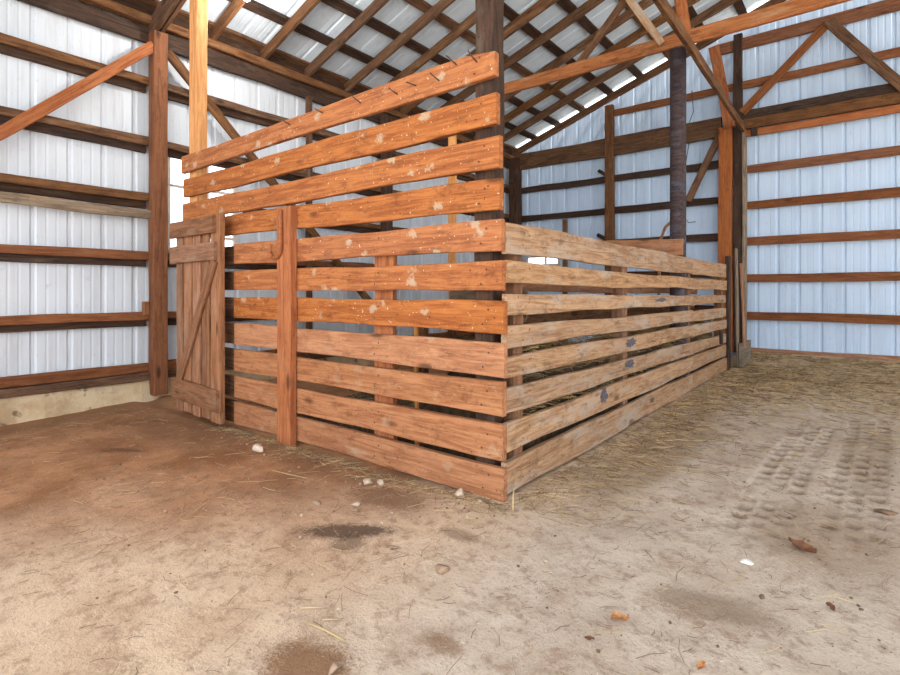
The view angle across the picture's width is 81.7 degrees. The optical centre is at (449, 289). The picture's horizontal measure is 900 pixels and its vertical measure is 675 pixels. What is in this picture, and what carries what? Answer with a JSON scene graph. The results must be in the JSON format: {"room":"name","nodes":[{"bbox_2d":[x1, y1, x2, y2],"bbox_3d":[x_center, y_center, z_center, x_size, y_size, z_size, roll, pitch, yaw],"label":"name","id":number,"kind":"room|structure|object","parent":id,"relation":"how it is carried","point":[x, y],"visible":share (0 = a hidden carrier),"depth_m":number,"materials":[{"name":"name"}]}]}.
{"room":"farm building","nodes":[
{"label":"farm building","id":0,"kind":"room"},
{"bbox_2d":[0,0,508,376],"bbox_3d":[-2.587,-1.080,7.101,0.016,4.320,13.150,0,0,38],"label":"wall","id":1,"kind":"structure","parent":0,"point":[25,288],"depth_m":5.57,"materials":[{"name":"metal"}]},
{"bbox_2d":[168,157,237,250],"bbox_3d":[-3.071,-1.040,6.458,0.070,1.160,0.925,0,0,38],"label":"window","id":2,"kind":"structure","parent":1,"relation":"in","point":[234,238],"depth_m":6.18,"materials":[{"name":"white glass"}]},
{"bbox_2d":[168,311,266,324],"bbox_3d":[-0.959,0.327,9.046,0.120,0.182,7.700,0,0,38],"label":"girt","id":3,"kind":"object","parent":1,"relation":"attached to","point":[172,318],"depth_m":6.16,"materials":[{"name":"red wood"}]},
{"bbox_2d":[0,339,474,425],"bbox_3d":[-2.560,1.204,7.049,0.251,0.391,13.100,0,0,38],"label":"baseboard","id":4,"kind":"structure","parent":1,"relation":"attached to","point":[13,410],"depth_m":5.35,"materials":[{"name":"wood"}]},
{"bbox_2d":[305,96,312,358],"bbox_3d":[-2.047,-0.850,7.548,0.093,3.900,0.076,0,0,38],"label":"stud","id":5,"kind":"object","parent":4,"relation":"on","point":[308,100],"visible":0.25,"depth_m":7.52,"materials":[{"name":"brown wood"}]},
{"bbox_2d":[0,352,899,674],"bbox_3d":[2.462,1.168,2.961,13.600,0.229,13.700,0,0,38],"label":"floor","id":6,"kind":"structure","parent":0,"point":[32,642],"depth_m":2.36,"materials":[{"name":"beige soil"}]},
{"bbox_2d":[148,30,167,395],"bbox_3d":[-3.307,-0.860,5.893,0.164,4.080,0.155,0,0,38],"label":"wall post","id":7,"kind":"object","parent":6,"relation":"on","point":[158,61],"visible":0.98,"depth_m":5.84,"materials":[{"name":"red wood"}]},
{"bbox_2d":[0,173,148,208],"bbox_3d":[-4.958,-1.013,3.973,0.120,0.185,4.900,0,0,38],"label":"girt","id":8,"kind":"object","parent":7,"relation":"attached to","point":[12,183],"depth_m":5.31,"materials":[{"name":"brown wood"}]},
{"bbox_2d":[0,32,148,92],"bbox_3d":[-4.958,-2.325,3.973,0.120,0.180,4.900,0,0,38],"label":"girt","id":9,"kind":"object","parent":7,"relation":"attached to","point":[12,46],"depth_m":5.25,"materials":[{"name":"brown wood"}]},
{"bbox_2d":[0,244,148,266],"bbox_3d":[-4.958,-0.353,3.973,0.120,0.179,4.900,0,0,38],"label":"girt","id":10,"kind":"object","parent":7,"relation":"attached to","point":[8,253],"depth_m":5.31,"materials":[{"name":"red wood"}]},
{"bbox_2d":[0,312,148,332],"bbox_3d":[-4.958,0.327,3.973,0.120,0.179,4.900,0,0,38],"label":"girt","id":11,"kind":"object","parent":7,"relation":"attached to","point":[38,322],"depth_m":5.30,"materials":[{"name":"red wood"}]},
{"bbox_2d":[0,106,148,152],"bbox_3d":[-4.958,-1.641,3.973,0.120,0.180,4.900,0,0,38],"label":"girt","id":12,"kind":"object","parent":7,"relation":"attached to","point":[50,125],"depth_m":5.39,"materials":[{"name":"brown wood"}]},
{"bbox_2d":[0,363,149,398],"bbox_3d":[-4.940,0.911,3.959,0.126,0.210,4.900,0,0,38],"label":"girt","id":13,"kind":"object","parent":7,"relation":"attached to","point":[39,383],"depth_m":5.28,"materials":[{"name":"red wood"}]},
{"bbox_2d":[0,191,150,218],"bbox_3d":[-4.868,-0.866,3.953,0.048,0.121,4.980,0,0,38],"label":"plank","id":14,"kind":"object","parent":7,"relation":"attached to","point":[5,197],"visible":0.91,"depth_m":5.25,"materials":[{"name":"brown wood"}]},
{"bbox_2d":[0,41,152,140],"bbox_3d":[-3.928,-1.778,5.050,0.045,1.990,2.048,0,0,38],"label":"brace","id":15,"kind":"object","parent":7,"relation":"attached to","point":[68,94],"visible":1,"depth_m":5.20,"materials":[{"name":"brown wood"}]},
{"bbox_2d":[142,301,149,314],"bbox_3d":[-3.418,0.205,5.841,0.058,0.150,0.063,0,0,38],"label":"cleat","id":16,"kind":"object","parent":7,"relation":"attached to","point":[145,305],"visible":1,"depth_m":5.82,"materials":[{"name":"red wood"}]},
{"bbox_2d":[148,0,186,32],"bbox_3d":[-0.768,-4.143,3.910,6.714,2.546,0.166,0,0,38],"label":"rafter","id":17,"kind":"object","parent":7,"relation":"on","point":[166,11],"visible":0.9,"depth_m":5.74,"materials":[{"name":"brown wood"}]},
{"bbox_2d":[168,49,370,298],"bbox_3d":[-2.170,-1.122,7.293,0.050,3.286,3.512,0,0,38],"label":"brace","id":18,"kind":"object","parent":7,"relation":"attached to","point":[173,59],"visible":0.33,"depth_m":6.46,"materials":[{"name":"brown wood"}]},
{"bbox_2d":[189,0,207,202],"bbox_3d":[-2.614,-1.053,5.404,0.164,4.706,0.125,0,0,38],"label":"post","id":19,"kind":"object","parent":6,"relation":"on","point":[198,30],"visible":0.38,"depth_m":5.36,"materials":[{"name":"brown wood"}]},
{"bbox_2d":[252,444,262,451],"bbox_3d":[-1.451,1.198,3.932,0.117,0.064,0.053,0,0,38],"label":"stone","id":20,"kind":"object","parent":6,"relation":"on","point":[258,448],"visible":0.98,"depth_m":3.91,"materials":[{"name":"white stone"}]},
{"bbox_2d":[308,622,344,640],"bbox_3d":[-0.440,1.209,1.842,0.172,0.011,0.009,0,0,31],"label":"stalk","id":21,"kind":"object","parent":6,"relation":"on","point":[309,623],"visible":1,"depth_m":1.84,"materials":[{"name":"beige plant"}]},
{"bbox_2d":[328,661,343,674],"bbox_3d":[-0.371,1.206,1.663,0.037,0.026,0.055,0,0,38],"label":"stone","id":22,"kind":"object","parent":6,"relation":"on","point":[336,665],"visible":1,"depth_m":1.66,"materials":[{"name":"beige stone"}]},
{"bbox_2d":[181,50,507,502],"bbox_3d":[-1.227,-0.064,4.186,3.931,2.687,0.181,0,0,38],"label":"slatted fence","id":23,"kind":"object","parent":6,"relation":"on","point":[389,420],"visible":0.82,"depth_m":3.60,"materials":[{"name":"orange wood"}]},
{"bbox_2d":[169,213,224,423],"bbox_3d":[-2.444,0.255,4.980,1.035,1.890,0.085,0,0,40],"label":"gate","id":24,"kind":"object","parent":23,"relation":"attached to","point":[198,386],"visible":1,"depth_m":4.86,"materials":[{"name":"brown wood"}]},
{"bbox_2d":[269,209,282,259],"bbox_3d":[-1.415,-0.441,4.221,0.041,0.399,0.223,0,0,-42],"label":"hook","id":25,"kind":"object","parent":23,"relation":"hanging from","point":[280,212],"visible":1,"depth_m":4.14,"materials":[{"name":"orange metal"}]},
{"bbox_2d":[363,478,372,485],"bbox_3d":[-0.519,1.202,3.255,0.068,0.041,0.053,0,0,38],"label":"stone","id":26,"kind":"object","parent":6,"relation":"on","point":[366,481],"visible":1,"depth_m":3.24,"materials":[{"name":"stone"}]},
{"bbox_2d":[380,115,392,231],"bbox_3d":[-1.066,-0.860,8.736,0.160,4.080,0.156,0,0,38],"label":"wall post","id":27,"kind":"object","parent":6,"relation":"on","point":[385,226],"visible":0.1,"depth_m":8.68,"materials":[{"name":"brown wood"}]},
{"bbox_2d":[18,0,513,168],"bbox_3d":[-2.524,-2.941,7.007,0.129,0.316,12.880,0,0,38],"label":"beam","id":28,"kind":"structure","parent":27,"relation":"on","point":[221,56],"depth_m":6.49,"materials":[{"name":"brown wood"}]},
{"bbox_2d":[209,0,246,39],"bbox_3d":[-0.461,-4.241,4.502,6.946,2.484,0.055,0,0,38],"label":"rafter","id":29,"kind":"object","parent":28,"relation":"on","point":[234,6],"visible":0.72,"depth_m":6.24,"materials":[{"name":"brown wood"}]},
{"bbox_2d":[260,0,320,59],"bbox_3d":[-0.029,-4.239,5.053,6.947,2.479,0.055,0,0,38],"label":"rafter","id":30,"kind":"object","parent":28,"relation":"on","point":[307,6],"visible":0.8,"depth_m":6.63,"materials":[{"name":"brown wood"}]},
{"bbox_2d":[111,0,511,154],"bbox_3d":[-2.563,-3.166,7.038,0.036,0.162,12.880,0,0,38],"label":"purlin","id":31,"kind":"object","parent":28,"relation":"on","point":[133,4],"visible":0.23,"depth_m":6.95,"materials":[{"name":"brown wood"}]},
{"bbox_2d":[304,0,388,76],"bbox_3d":[0.413,-4.243,5.609,6.946,2.486,0.055,0,0,38],"label":"rafter","id":32,"kind":"object","parent":28,"relation":"on","point":[375,6],"visible":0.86,"depth_m":7.04,"materials":[{"name":"brown wood"}]},
{"bbox_2d":[344,0,454,91],"bbox_3d":[0.871,-4.241,6.190,6.946,2.491,0.055,0,0,38],"label":"rafter","id":33,"kind":"object","parent":28,"relation":"on","point":[440,6],"visible":0.88,"depth_m":7.42,"materials":[{"name":"brown wood"}]},
{"bbox_2d":[388,10,475,82],"bbox_3d":[1.241,-4.241,6.662,6.948,2.491,0.056,0,0,38],"label":"rafter","id":34,"kind":"object","parent":28,"relation":"on","point":[466,24],"visible":0.53,"depth_m":7.75,"materials":[{"name":"brown wood"}]},
{"bbox_2d":[440,0,604,107],"bbox_3d":[2.083,-4.241,7.731,6.944,2.485,0.056,0,0,38],"label":"rafter","id":35,"kind":"object","parent":28,"relation":"on","point":[582,10],"visible":0.58,"depth_m":8.21,"materials":[{"name":"brown wood"}]},
{"bbox_2d":[504,0,653,102],"bbox_3d":[2.592,-4.242,8.373,6.945,2.483,0.056,0,0,38],"label":"rafter","id":36,"kind":"object","parent":28,"relation":"on","point":[628,14],"visible":0.38,"depth_m":8.66,"materials":[{"name":"brown wood"}]},
{"bbox_2d":[473,0,699,140],"bbox_3d":[3.012,-4.244,8.908,6.950,2.477,0.055,0,0,38],"label":"rafter","id":37,"kind":"object","parent":28,"relation":"on","point":[660,19],"visible":0.56,"depth_m":9.52,"materials":[{"name":"brown wood"}]},
{"bbox_2d":[504,0,738,141],"bbox_3d":[3.422,-4.238,9.425,6.947,2.480,0.055,0,0,38],"label":"rafter","id":38,"kind":"object","parent":28,"relation":"on","point":[721,5],"visible":0.67,"depth_m":9.92,"materials":[{"name":"brown wood"}]},
{"bbox_2d":[400,0,851,113],"bbox_3d":[4.282,-4.165,4.947,13.654,2.642,0.322,0,0,38],"label":"roof truss","id":39,"kind":"object","parent":28,"relation":"on","point":[791,8],"visible":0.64,"depth_m":6.33,"materials":[{"name":"brown wood"}]},
{"bbox_2d":[135,0,516,150],"bbox_3d":[-2.498,-3.268,7.063,0.150,0.103,13.000,0,0,38],"label":"purlin","id":40,"kind":"object","parent":39,"relation":"on","point":[182,14],"visible":0.38,"depth_m":7.15,"materials":[{"name":"brown wood"}]},
{"bbox_2d":[227,0,536,139],"bbox_3d":[-2.074,-3.451,6.729,0.151,0.100,13.000,0,0,38],"label":"purlin","id":41,"kind":"object","parent":39,"relation":"on","point":[253,6],"visible":0.47,"depth_m":7.11,"materials":[{"name":"brown wood"}]},
{"bbox_2d":[321,0,560,125],"bbox_3d":[-1.626,-3.645,6.376,0.152,0.098,13.000,0,0,38],"label":"purlin","id":42,"kind":"object","parent":39,"relation":"on","point":[342,6],"visible":0.5,"depth_m":7.37,"materials":[{"name":"brown wood"}]},
{"bbox_2d":[404,0,585,111],"bbox_3d":[-1.171,-3.842,6.017,0.150,0.096,13.000,0,0,38],"label":"purlin","id":43,"kind":"object","parent":39,"relation":"on","point":[421,5],"visible":0.52,"depth_m":7.84,"materials":[{"name":"brown wood"}]},
{"bbox_2d":[504,2,613,94],"bbox_3d":[-0.692,-4.050,5.640,0.151,0.098,13.000,0,0,38],"label":"purlin","id":44,"kind":"object","parent":39,"relation":"on","point":[510,14],"visible":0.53,"depth_m":8.56,"materials":[{"name":"brown wood"}]},
{"bbox_2d":[556,0,642,77],"bbox_3d":[-0.221,-4.254,5.268,0.150,0.100,13.000,0,0,38],"label":"purlin","id":45,"kind":"object","parent":39,"relation":"on","point":[568,6],"visible":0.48,"depth_m":8.38,"materials":[{"name":"brown wood"}]},
{"bbox_2d":[618,0,669,58],"bbox_3d":[0.250,-4.458,4.896,0.151,0.099,13.000,0,0,38],"label":"purlin","id":46,"kind":"object","parent":39,"relation":"on","point":[666,54],"visible":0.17,"depth_m":8.96,"materials":[{"name":"brown wood"}]},
{"bbox_2d":[688,6,703,27],"bbox_3d":[0.722,-4.662,4.525,0.151,0.098,13.000,0,0,38],"label":"purlin","id":47,"kind":"object","parent":39,"relation":"on","point":[692,13],"visible":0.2,"depth_m":8.77,"materials":[{"name":"brown wood"}]},
{"bbox_2d":[652,0,744,131],"bbox_3d":[2.797,-2.751,5.983,0.056,0.144,7.462,0,0,37],"label":"brace","id":48,"kind":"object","parent":39,"relation":"attached to","point":[663,6],"depth_m":6.04,"materials":[{"name":"brown wood"}]},
{"bbox_2d":[733,0,747,14],"bbox_3d":[1.201,-4.868,4.147,0.152,0.098,13.000,0,0,38],"label":"purlin","id":49,"kind":"object","parent":39,"relation":"on","point":[739,6],"visible":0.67,"depth_m":8.93,"materials":[{"name":"brown wood"}]},
{"bbox_2d":[512,0,785,154],"bbox_3d":[3.965,-4.234,10.117,6.946,2.470,0.066,0,0,38],"label":"board","id":50,"kind":"object","parent":28,"relation":"on","point":[664,66],"visible":0.78,"depth_m":10.59,"materials":[{"name":"brown wood"}]},
{"bbox_2d":[168,253,398,269],"bbox_3d":[-0.958,-0.353,9.046,0.120,0.184,7.700,0,0,38],"label":"girt","id":51,"kind":"object","parent":27,"relation":"attached to","point":[251,266],"depth_m":7.21,"materials":[{"name":"red wood"}]},
{"bbox_2d":[168,331,474,376],"bbox_3d":[-0.940,0.910,9.031,0.126,0.212,7.700,0,0,38],"label":"beam","id":52,"kind":"structure","parent":27,"relation":"attached to","point":[172,364],"depth_m":7.68,"materials":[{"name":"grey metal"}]},
{"bbox_2d":[243,209,407,232],"bbox_3d":[-0.637,-1.013,9.454,0.120,0.182,6.660,0,0,38],"label":"girt","id":53,"kind":"object","parent":27,"relation":"attached to","point":[369,227],"depth_m":8.40,"materials":[{"name":"brown wood"}]},
{"bbox_2d":[168,142,508,222],"bbox_3d":[-0.958,-1.644,9.046,0.120,0.180,7.700,0,0,38],"label":"girt","id":54,"kind":"object","parent":27,"relation":"attached to","point":[176,151],"depth_m":6.77,"materials":[{"name":"brown wood"}]},
{"bbox_2d":[168,83,508,193],"bbox_3d":[-0.959,-2.322,9.046,0.120,0.180,7.700,0,0,38],"label":"girt","id":55,"kind":"object","parent":27,"relation":"attached to","point":[177,94],"depth_m":6.85,"materials":[{"name":"brown wood"}]},
{"bbox_2d":[414,327,419,445],"bbox_3d":[-0.227,0.735,3.566,0.043,1.030,0.029,0,0,38],"label":"lath","id":56,"kind":"object","parent":6,"relation":"on","point":[416,329],"visible":0.14,"depth_m":3.56,"materials":[{"name":"brown wood"}]},
{"bbox_2d":[435,564,449,574],"bbox_3d":[-0.034,1.206,2.251,0.060,0.036,0.065,0,0,38],"label":"stone","id":57,"kind":"object","parent":6,"relation":"on","point":[441,569],"visible":1,"depth_m":2.23,"materials":[{"name":"beige stone"}]},
{"bbox_2d":[0,410,899,674],"bbox_3d":[-0.426,1.229,3.431,7.506,0.062,3.839,0,0,18],"label":"debris","id":58,"kind":"object","parent":6,"relation":"on","point":[136,410],"visible":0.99,"depth_m":2.66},
{"bbox_2d":[0,352,899,674],"bbox_3d":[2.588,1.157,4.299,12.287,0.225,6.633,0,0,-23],"label":"straw","id":59,"kind":"object","parent":6,"relation":"on","point":[786,355],"visible":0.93,"depth_m":4.42,"materials":[{"name":"beige plant"}]},
{"bbox_2d":[7,412,897,669],"bbox_3d":[-0.416,1.230,3.500,7.378,0.069,3.631,0,0,19],"label":"dirt","id":60,"kind":"object","parent":6,"relation":"on","point":[808,540],"visible":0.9,"depth_m":2.70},
{"bbox_2d":[448,135,456,298],"bbox_3d":[0.024,-0.150,5.329,0.084,2.900,0.054,0,0,38],"label":"stud","id":61,"kind":"object","parent":6,"relation":"on","point":[452,140],"visible":0.09,"depth_m":5.31,"materials":[{"name":"brown wood"}]},
{"bbox_2d":[455,488,463,497],"bbox_3d":[0.056,1.188,3.037,0.059,0.069,0.044,0,0,10],"label":"stone","id":62,"kind":"object","parent":6,"relation":"on","point":[459,492],"visible":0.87,"depth_m":3.02,"materials":[{"name":"stone"}]},
{"bbox_2d":[419,290,527,408],"bbox_3d":[0.148,0.623,3.749,0.690,1.254,0.460,0,0,38],"label":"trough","id":63,"kind":"object","parent":6,"relation":"on","point":[470,294],"visible":0.05,"depth_m":4.00,"materials":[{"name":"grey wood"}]},
{"bbox_2d":[522,283,696,293],"bbox_3d":[2.036,-0.045,5.780,0.046,0.173,5.600,0,-1,38],"label":"plank","id":64,"kind":"object","parent":63,"relation":"on","point":[530,287],"visible":0.2,"depth_m":4.71,"materials":[{"name":"brown wood"}]},
{"bbox_2d":[72,431,887,673],"bbox_3d":[0.185,1.229,3.327,5.032,0.063,3.663,0,0,38],"label":"gravel","id":65,"kind":"object","parent":6,"relation":"on","point":[467,516],"visible":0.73,"depth_m":2.69,"materials":[{"name":"stone"}]},
{"bbox_2d":[474,0,504,465],"bbox_3d":[0.239,-1.671,3.154,0.149,5.942,0.141,0,0,38],"label":"post","id":66,"kind":"object","parent":6,"relation":"on","point":[489,13],"visible":0.32,"depth_m":3.10,"materials":[{"name":"brown wood"}]},
{"bbox_2d":[296,321,714,459],"bbox_3d":[1.213,0.797,6.303,2.500,0.805,5.900,0,0,38],"label":"hay","id":67,"kind":"object","parent":6,"relation":"on","point":[431,407],"visible":0.05,"depth_m":3.92},
{"bbox_2d":[509,157,521,224],"bbox_3d":[1.496,-0.910,11.912,0.230,4.180,0.226,0,0,38],"label":"wall post","id":68,"kind":"object","parent":6,"relation":"on","point":[515,196],"visible":0.3,"depth_m":11.83,"materials":[{"name":"brown wood"}]},
{"bbox_2d":[512,117,721,169],"bbox_3d":[3.169,-2.921,10.682,4.350,0.384,0.091,0,0,38],"label":"header beam","id":69,"kind":"structure","parent":68,"relation":"attached to","point":[707,129],"depth_m":10.42,"materials":[{"name":"brown wood"}]},
{"bbox_2d":[311,318,721,428],"bbox_3d":[1.253,0.719,6.216,2.714,0.872,6.144,0,0,38],"label":"hay","id":70,"kind":"object","parent":6,"relation":"on","point":[593,338],"visible":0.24,"depth_m":4.29},
{"bbox_2d":[523,306,693,323],"bbox_3d":[2.160,0.235,6.002,0.046,0.184,5.101,0,-1,38],"label":"plank","id":71,"kind":"object","parent":70,"relation":"on","point":[603,313],"visible":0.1,"depth_m":4.87,"materials":[{"name":"brown wood"}]},
{"bbox_2d":[562,219,567,293],"bbox_3d":[2.473,-0.210,11.179,0.100,2.620,0.086,0,0,38],"label":"post","id":72,"kind":"object","parent":6,"relation":"on","point":[564,221],"visible":0.22,"depth_m":11.14,"materials":[{"name":"brown wood"}]},
{"bbox_2d":[604,104,614,333],"bbox_3d":[3.249,-1.325,10.580,0.183,4.850,0.126,0,0,38],"label":"wall post","id":73,"kind":"object","parent":6,"relation":"on","point":[609,126],"visible":0.59,"depth_m":10.53,"materials":[{"name":"brown wood"}]},
{"bbox_2d":[521,197,717,221],"bbox_3d":[3.211,-1.621,10.687,4.210,0.152,0.053,0,0,38],"label":"beam","id":74,"kind":"structure","parent":73,"relation":"attached to","point":[713,200],"depth_m":10.46,"materials":[{"name":"brown wood"}]},
{"bbox_2d":[521,160,718,193],"bbox_3d":[3.211,-2.271,10.687,4.210,0.150,0.053,0,0,38],"label":"beam","id":75,"kind":"structure","parent":73,"relation":"attached to","point":[714,164],"depth_m":10.53,"materials":[{"name":"brown wood"}]},
{"bbox_2d":[602,233,717,241],"bbox_3d":[3.211,-0.958,10.686,4.210,0.148,0.053,0,0,38],"label":"beam","id":76,"kind":"structure","parent":73,"relation":"attached to","point":[714,236],"depth_m":9.60,"materials":[{"name":"brown wood"}]},
{"bbox_2d":[627,271,711,277],"bbox_3d":[3.211,-0.299,10.687,4.210,0.147,0.054,0,0,38],"label":"beam","id":77,"kind":"structure","parent":73,"relation":"attached to","point":[632,272],"depth_m":10.04,"materials":[{"name":"brown wood"}]},
{"bbox_2d":[694,305,713,310],"bbox_3d":[3.211,0.349,10.686,4.210,0.148,0.053,0,0,38],"label":"beam","id":78,"kind":"structure","parent":73,"relation":"attached to","point":[696,307],"depth_m":9.54,"materials":[{"name":"brown wood"}]},
{"bbox_2d":[501,222,730,493],"bbox_3d":[2.281,0.390,5.568,0.192,1.820,6.461,0,0,38],"label":"slatted fence","id":79,"kind":"object","parent":6,"relation":"on","point":[525,466],"visible":0.96,"depth_m":3.96,"materials":[{"name":"brown wood"}]},
{"bbox_2d":[606,239,683,254],"bbox_3d":[2.229,-0.514,6.341,1.151,0.194,0.050,2,1,38],"label":"plank","id":80,"kind":"object","parent":79,"relation":"on","point":[671,246],"visible":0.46,"depth_m":6.13,"materials":[{"name":"brown wood"}]},
{"bbox_2d":[610,611,628,620],"bbox_3d":[0.621,1.196,1.903,0.054,0.026,0.060,0,0,35],"label":"dry leaf","id":81,"kind":"object","parent":6,"relation":"on","point":[615,615],"visible":1,"depth_m":1.91,"materials":[{"name":"orange plant"}]},
{"bbox_2d":[657,221,669,294],"bbox_3d":[4.058,-0.071,9.790,0.350,2.543,0.060,0,0,38],"label":"branch","id":82,"kind":"object","parent":6,"relation":"on","point":[668,223],"visible":0.23,"depth_m":9.80,"materials":[{"name":"brown wood"}]},
{"bbox_2d":[670,46,686,393],"bbox_3d":[2.706,-0.775,6.169,0.184,4.150,0.181,0,0,38],"label":"pole","id":83,"kind":"object","parent":6,"relation":"on","point":[677,54],"visible":0.56,"depth_m":6.09,"materials":[{"name":"brown wood"}]},
{"bbox_2d":[696,660,705,669],"bbox_3d":[0.806,1.204,1.669,0.032,0.015,0.032,0,0,10],"label":"dry leaf","id":84,"kind":"object","parent":6,"relation":"on","point":[701,664],"visible":1,"depth_m":1.67,"materials":[{"name":"orange plant"}]},
{"bbox_2d":[718,127,732,352],"bbox_3d":[4.893,-0.890,9.234,0.224,3.980,0.165,0,0,38],"label":"wall post","id":85,"kind":"object","parent":6,"relation":"on","point":[725,136],"visible":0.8,"depth_m":9.17,"materials":[{"name":"brown wood"}]},
{"bbox_2d":[686,132,717,201],"bbox_3d":[4.622,-2.224,9.470,0.652,1.201,0.055,0,0,38],"label":"brace","id":86,"kind":"object","parent":85,"relation":"attached to","point":[713,148],"visible":0.91,"depth_m":9.46,"materials":[{"name":"brown wood"}]},
{"bbox_2d":[708,44,734,128],"bbox_3d":[4.825,-3.599,9.235,0.421,1.527,0.104,0,0,39],"label":"brace","id":87,"kind":"object","parent":85,"relation":"on","point":[714,51],"visible":0.76,"depth_m":9.20,"materials":[{"name":"brown wood"}]},
{"bbox_2d":[735,248,738,366],"bbox_3d":[4.497,0.260,8.143,0.060,1.855,0.368,0,0,25],"label":"leaning board","id":88,"kind":"object","parent":6,"relation":"on","point":[736,249],"visible":0.96,"depth_m":8.10,"materials":[{"name":"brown wood"}]},
{"bbox_2d":[733,33,742,352],"bbox_3d":[5.082,-1.700,9.174,0.152,5.600,0.106,0,0,38],"label":"wall post","id":89,"kind":"object","parent":6,"relation":"on","point":[737,38],"visible":0.73,"depth_m":9.13,"materials":[{"name":"brown wood"}]},
{"bbox_2d":[614,47,899,115],"bbox_3d":[7.330,-3.600,7.439,10.300,0.140,0.056,0,0,38],"label":"beam","id":90,"kind":"structure","parent":89,"relation":"attached to","point":[894,52],"depth_m":8.76,"materials":[{"name":"red wood"}]},
{"bbox_2d":[739,21,827,114],"bbox_3d":[5.584,-3.687,8.713,1.306,1.274,0.053,0,0,38],"label":"brace","id":91,"kind":"object","parent":89,"relation":"attached to","point":[821,29],"visible":1,"depth_m":8.69,"materials":[{"name":"red wood"}]},
{"bbox_2d":[719,0,899,55],"bbox_3d":[7.683,-4.329,7.160,7.200,0.210,0.066,0,0,38],"label":"girt","id":92,"kind":"object","parent":89,"relation":"attached to","point":[883,7],"depth_m":8.52,"materials":[{"name":"red wood"}]},
{"bbox_2d":[747,145,899,173],"bbox_3d":[8.382,-2.109,6.609,8.220,0.152,0.051,0,0,38],"label":"beam","id":93,"kind":"structure","parent":89,"relation":"attached to","point":[893,150],"depth_m":8.40,"materials":[{"name":"red wood"}]},
{"bbox_2d":[747,229,899,245],"bbox_3d":[8.382,-0.850,6.609,8.220,0.150,0.051,0,0,38],"label":"beam","id":94,"kind":"structure","parent":89,"relation":"attached to","point":[894,233],"depth_m":8.39,"materials":[{"name":"red wood"}]},
{"bbox_2d":[747,187,899,208],"bbox_3d":[8.382,-1.481,6.609,8.220,0.151,0.051,0,0,38],"label":"beam","id":95,"kind":"structure","parent":89,"relation":"attached to","point":[892,192],"depth_m":8.38,"materials":[{"name":"red wood"}]},
{"bbox_2d":[747,312,899,324],"bbox_3d":[8.382,0.451,6.610,8.220,0.155,0.050,0,0,38],"label":"beam","id":96,"kind":"structure","parent":89,"relation":"attached to","point":[776,316],"depth_m":8.39,"materials":[{"name":"red wood"}]},
{"bbox_2d":[747,272,899,281],"bbox_3d":[8.382,-0.204,6.609,8.220,0.153,0.051,0,0,38],"label":"beam","id":97,"kind":"structure","parent":89,"relation":"attached to","point":[845,276],"depth_m":8.39,"materials":[{"name":"red wood"}]},
{"bbox_2d":[739,340,750,366],"bbox_3d":[4.675,0.995,8.240,0.055,0.362,0.770,0,0,38],"label":"plank","id":98,"kind":"object","parent":6,"relation":"on","point":[744,354],"visible":0.85,"depth_m":8.04,"materials":[{"name":"grey wood"}]},
{"bbox_2d":[739,263,746,348],"bbox_3d":[4.620,0.240,8.200,0.058,1.343,0.424,0,0,20],"label":"leaning board","id":99,"kind":"object","parent":98,"relation":"attached to","point":[740,264],"visible":1,"depth_m":8.17,"materials":[{"name":"brown wood"}]},
{"bbox_2d":[739,558,753,564],"bbox_3d":[1.333,1.222,2.337,0.061,0.020,0.037,0,0,38],"label":"paper scrap","id":100,"kind":"object","parent":6,"relation":"on","point":[745,561],"visible":1,"depth_m":2.33,"materials":[{"name":"white paper"}]},
{"bbox_2d":[788,537,816,552],"bbox_3d":[1.676,1.216,2.475,0.103,0.040,0.092,0,0,26],"label":"dry leaf","id":101,"kind":"object","parent":6,"relation":"on","point":[800,544],"visible":1,"depth_m":2.48,"materials":[{"name":"brown plant"}]},
{"bbox_2d":[751,347,899,361],"bbox_3d":[8.403,1.070,6.580,8.150,0.142,0.066,0,0,38],"label":"board","id":102,"kind":"object","parent":6,"relation":"on","point":[842,355],"visible":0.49,"depth_m":8.32,"materials":[{"name":"brown wood"}]},
{"bbox_2d":[873,508,898,515],"bbox_3d":[2.404,1.225,2.867,0.117,0.026,0.044,0,0,23],"label":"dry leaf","id":103,"kind":"object","parent":6,"relation":"on","point":[883,511],"visible":1,"depth_m":2.86,"materials":[{"name":"brown plant"}]},
{"bbox_2d":[160,0,763,146],"bbox_3d":[-0.097,-4.376,5.068,7.215,2.466,13.040,0,0,38],"label":"ceiling","id":104,"kind":"structure","parent":0,"point":[399,15],"depth_m":7.98,"materials":[{"name":"metal"}]},
{"bbox_2d":[522,0,899,356],"bbox_3d":[6.738,-2.041,8.094,13.400,6.723,0.016,0,0,38],"label":"wall","id":105,"kind":"structure","parent":0,"point":[879,33],"depth_m":8.84,"materials":[{"name":"metal"}]},
{"bbox_2d":[526,256,560,265],"bbox_3d":[2.096,-0.660,11.744,0.875,0.240,0.070,0,0,38],"label":"window","id":106,"kind":"structure","parent":105,"relation":"in","point":[527,257],"depth_m":11.68,"materials":[{"name":"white glass"}]},
{"bbox_2d":[751,127,757,135],"bbox_3d":[5.243,-2.730,8.959,0.098,0.140,0.059,0,0,38],"label":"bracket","id":107,"kind":"object","parent":105,"relation":"attached to","point":[754,130],"visible":1,"depth_m":8.94,"materials":[{"name":"brown wood"}]},
{"bbox_2d":[742,83,899,341],"bbox_3d":[8.356,-1.026,6.576,8.220,4.252,0.141,0,0,38],"label":"door frame","id":108,"kind":"structure","parent":105,"relation":"attached to","point":[883,95],"depth_m":8.48,"materials":[{"name":"brown wood"}]},
{"bbox_2d":[823,16,899,92],"bbox_3d":[6.441,-3.578,7.989,1.150,1.535,0.052,0,0,38],"label":"brace","id":109,"kind":"object","parent":105,"relation":"attached to","point":[833,25],"visible":1,"depth_m":8.01,"materials":[{"name":"brown wood"}]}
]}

